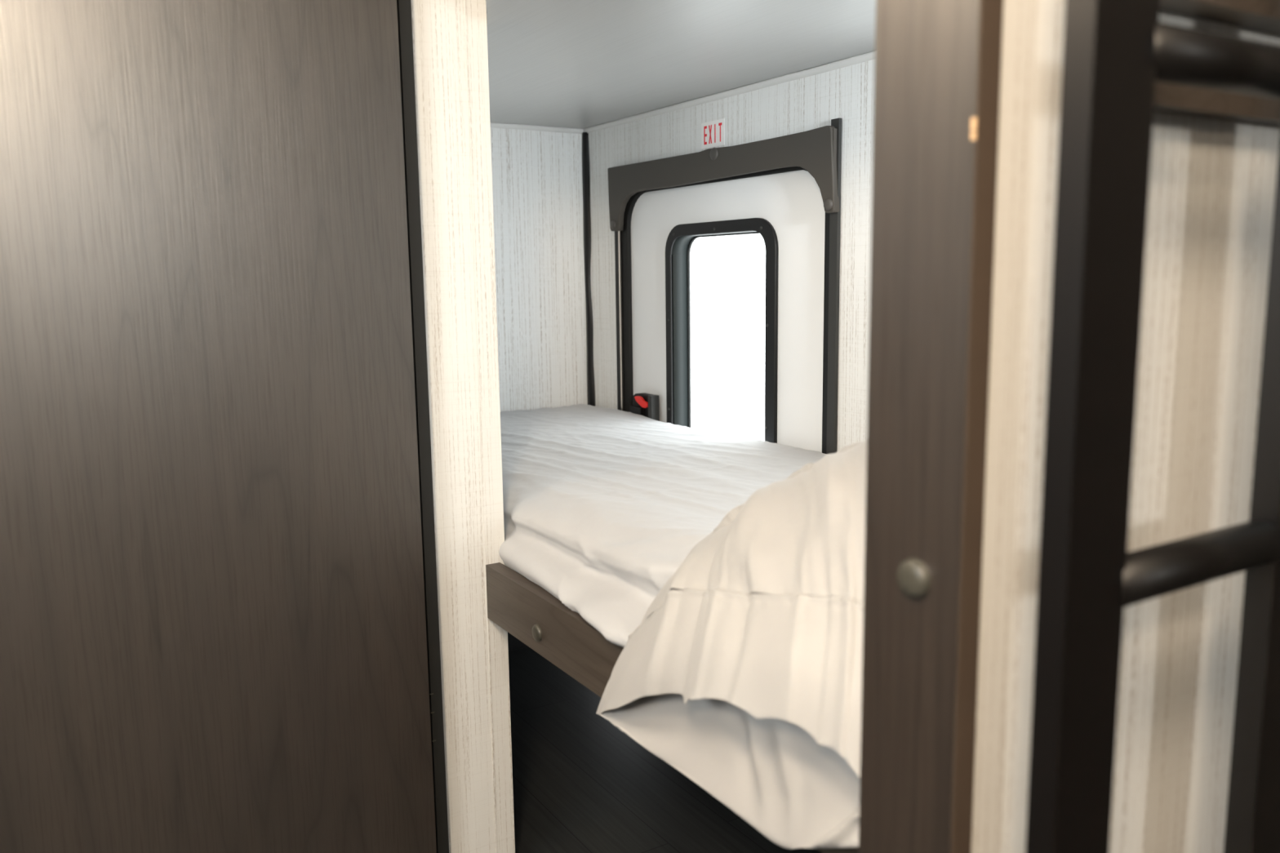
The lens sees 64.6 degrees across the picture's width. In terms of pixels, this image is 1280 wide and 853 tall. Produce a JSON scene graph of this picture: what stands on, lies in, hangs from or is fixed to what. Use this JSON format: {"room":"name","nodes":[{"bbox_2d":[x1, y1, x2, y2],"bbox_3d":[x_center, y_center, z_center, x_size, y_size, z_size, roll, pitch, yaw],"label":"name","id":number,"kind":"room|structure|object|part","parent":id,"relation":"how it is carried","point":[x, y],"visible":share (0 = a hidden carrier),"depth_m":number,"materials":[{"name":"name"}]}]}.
{"room":"camper van interior","nodes":[
{"label":"camper van interior","id":0,"kind":"room"},
{"bbox_2d":[411,0,515,852],"bbox_3d":[-1.069,-0.053,1.424,1.861,2.060,0.050,-6,10,-31],"label":"wall","id":1,"kind":"structure","parent":0,"point":[438,26],"depth_m":1.86,"materials":[{"name":"wood"}]},
{"bbox_2d":[464,0,497,852],"bbox_3d":[-0.298,-0.130,1.863,0.003,2.060,0.002,-6,10,-31],"label":"trim","id":2,"kind":"structure","parent":1,"relation":"attached to","point":[465,15],"depth_m":1.87,"materials":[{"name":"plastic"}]},
{"bbox_2d":[490,127,587,651],"bbox_3d":[-0.527,-0.302,3.022,0.920,2.060,0.060,-6,10,-31],"label":"wall","id":3,"kind":"structure","parent":0,"point":[537,183],"depth_m":3.10,"materials":[{"name":"wood"}]},
{"bbox_2d":[489,122,583,133],"bbox_3d":[-0.503,-0.873,2.913,0.790,0.015,0.012,-6,10,-31],"label":"trim","id":4,"kind":"structure","parent":3,"relation":"attached to","point":[495,125],"depth_m":3.03,"materials":[{"name":"grey"}]},
{"bbox_2d":[508,647,821,852],"bbox_3d":[0.185,1.147,0.426,2.750,0.050,5.650,-6,10,-31],"label":"floor","id":5,"kind":"structure","parent":0,"point":[581,784],"depth_m":2.34,"materials":[{"name":"brown wood"}]},
{"bbox_2d":[0,0,448,852],"bbox_3d":[-1.081,-0.041,1.361,1.652,2.055,0.038,-6,10,-31],"label":"door","id":6,"kind":"structure","parent":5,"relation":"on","point":[220,622],"depth_m":1.60,"materials":[{"name":"brown wood"}]},
{"bbox_2d":[858,0,1003,852],"bbox_3d":[0.228,0.040,0.827,0.034,2.018,0.105,-6,10,-31],"label":"post","id":7,"kind":"object","parent":5,"relation":"on","point":[937,65],"visible":1,"depth_m":0.81,"materials":[{"name":"brown wood"}]},
{"bbox_2d":[1025,0,1279,852],"bbox_3d":[0.428,0.056,0.781,0.339,1.995,0.037,-6,10,-31],"label":"ladder","id":8,"kind":"object","parent":5,"relation":"on","point":[1115,52],"visible":1,"depth_m":0.70,"materials":[{"name":"black"}]},
{"bbox_2d":[588,58,875,452],"bbox_3d":[0.687,-0.147,1.890,0.050,2.060,3.259,-6,10,-31],"label":"wall","id":9,"kind":"structure","parent":0,"point":[846,93],"depth_m":2.29,"materials":[{"name":"wood"}]},
{"bbox_2d":[582,132,595,406],"bbox_3d":[-0.161,-0.472,3.171,0.014,0.872,0.034,-6,10,-31],"label":"trim","id":10,"kind":"structure","parent":9,"relation":"attached to","point":[585,148],"depth_m":3.17,"materials":[{"name":"black plastic"}]},
{"bbox_2d":[485,562,858,852],"bbox_3d":[0.080,0.283,2.104,0.836,0.105,2.261,-6,10,-31],"label":"bed frame","id":11,"kind":"structure","parent":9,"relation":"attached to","point":[525,610],"depth_m":1.70,"materials":[{"name":"brown wood"}]},
{"bbox_2d":[498,404,826,647],"bbox_3d":[0.071,0.177,2.082,0.843,0.175,2.254,-6,10,-31],"label":"mattress","id":12,"kind":"object","parent":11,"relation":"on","point":[602,506],"visible":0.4,"depth_m":1.94,"materials":[{"name":"white cotton"}]},
{"bbox_2d":[595,439,866,848],"bbox_3d":[0.339,0.210,1.354,0.693,0.456,0.636,-6,10,-31],"label":"blanket","id":13,"kind":"object","parent":12,"relation":"on","point":[754,699],"visible":0.77,"depth_m":1.15,"materials":[{"name":"white fabric"}]},
{"bbox_2d":[485,0,875,128],"bbox_3d":[0.060,-0.792,1.939,0.852,0.100,2.263,-6,10,-31],"label":"ceiling","id":14,"kind":"structure","parent":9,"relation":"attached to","point":[570,64],"depth_m":2.02,"materials":[{"name":"white paint"}]},
{"bbox_2d":[701,118,724,149],"bbox_3d":[0.184,-0.742,2.565,0.002,0.064,0.099,-6,10,-31],"label":"sticker","id":15,"kind":"object","parent":9,"relation":"attached to","point":[713,132],"visible":1,"depth_m":2.56,"materials":[{"name":"white"}]},
{"bbox_2d":[614,117,841,454],"bbox_3d":[0.206,-0.204,2.665,0.094,1.044,0.970,-6,10,-31],"label":"door","id":16,"kind":"structure","parent":9,"relation":"in","point":[784,206],"depth_m":2.48,"materials":[{"name":"white plastic"}]},
{"bbox_3d":[0.006,-0.071,2.942,0.007,0.031,0.073,-6,10,-31],"label":"lever","id":17,"kind":"part","parent":16,"relation":"part of","materials":[{"name":"red plastic"}]},
{"bbox_2d":[607,125,839,231],"bbox_3d":[0.166,-0.612,2.583,0.024,0.185,0.976,-6,10,-31],"label":"valance","id":18,"kind":"object","parent":16,"relation":"attached to","point":[814,150],"visible":1,"depth_m":2.46,"materials":[{"name":"grey plastic"}]},
{"bbox_2d":[583,50,875,133],"bbox_3d":[0.419,-0.773,2.165,0.012,0.015,2.264,-6,10,-31],"label":"trim","id":19,"kind":"structure","parent":9,"relation":"attached to","point":[870,55],"depth_m":2.43,"materials":[{"name":"grey"}]},
{"bbox_2d":[971,0,1279,852],"bbox_3d":[0.647,-0.019,1.044,0.915,2.060,0.045,-6,10,-31],"label":"wall","id":20,"kind":"structure","parent":0,"point":[1212,181],"depth_m":0.91,"materials":[{"name":"wood"}]},
{"bbox_2d":[1153,80,1279,126],"bbox_3d":[0.690,-0.304,1.017,0.820,0.022,0.067,-6,10,-31],"label":"trim","id":21,"kind":"structure","parent":20,"relation":"attached to","point":[1169,98],"depth_m":0.86,"materials":[{"name":"brown wood"}]},
{"bbox_2d":[1160,0,1279,35],"bbox_3d":[0.691,-0.418,0.995,0.820,0.090,0.070,-6,10,-31],"label":"trim","id":22,"kind":"structure","parent":20,"relation":"attached to","point":[1262,15],"depth_m":0.86,"materials":[{"name":"brown wood"}]}
]}

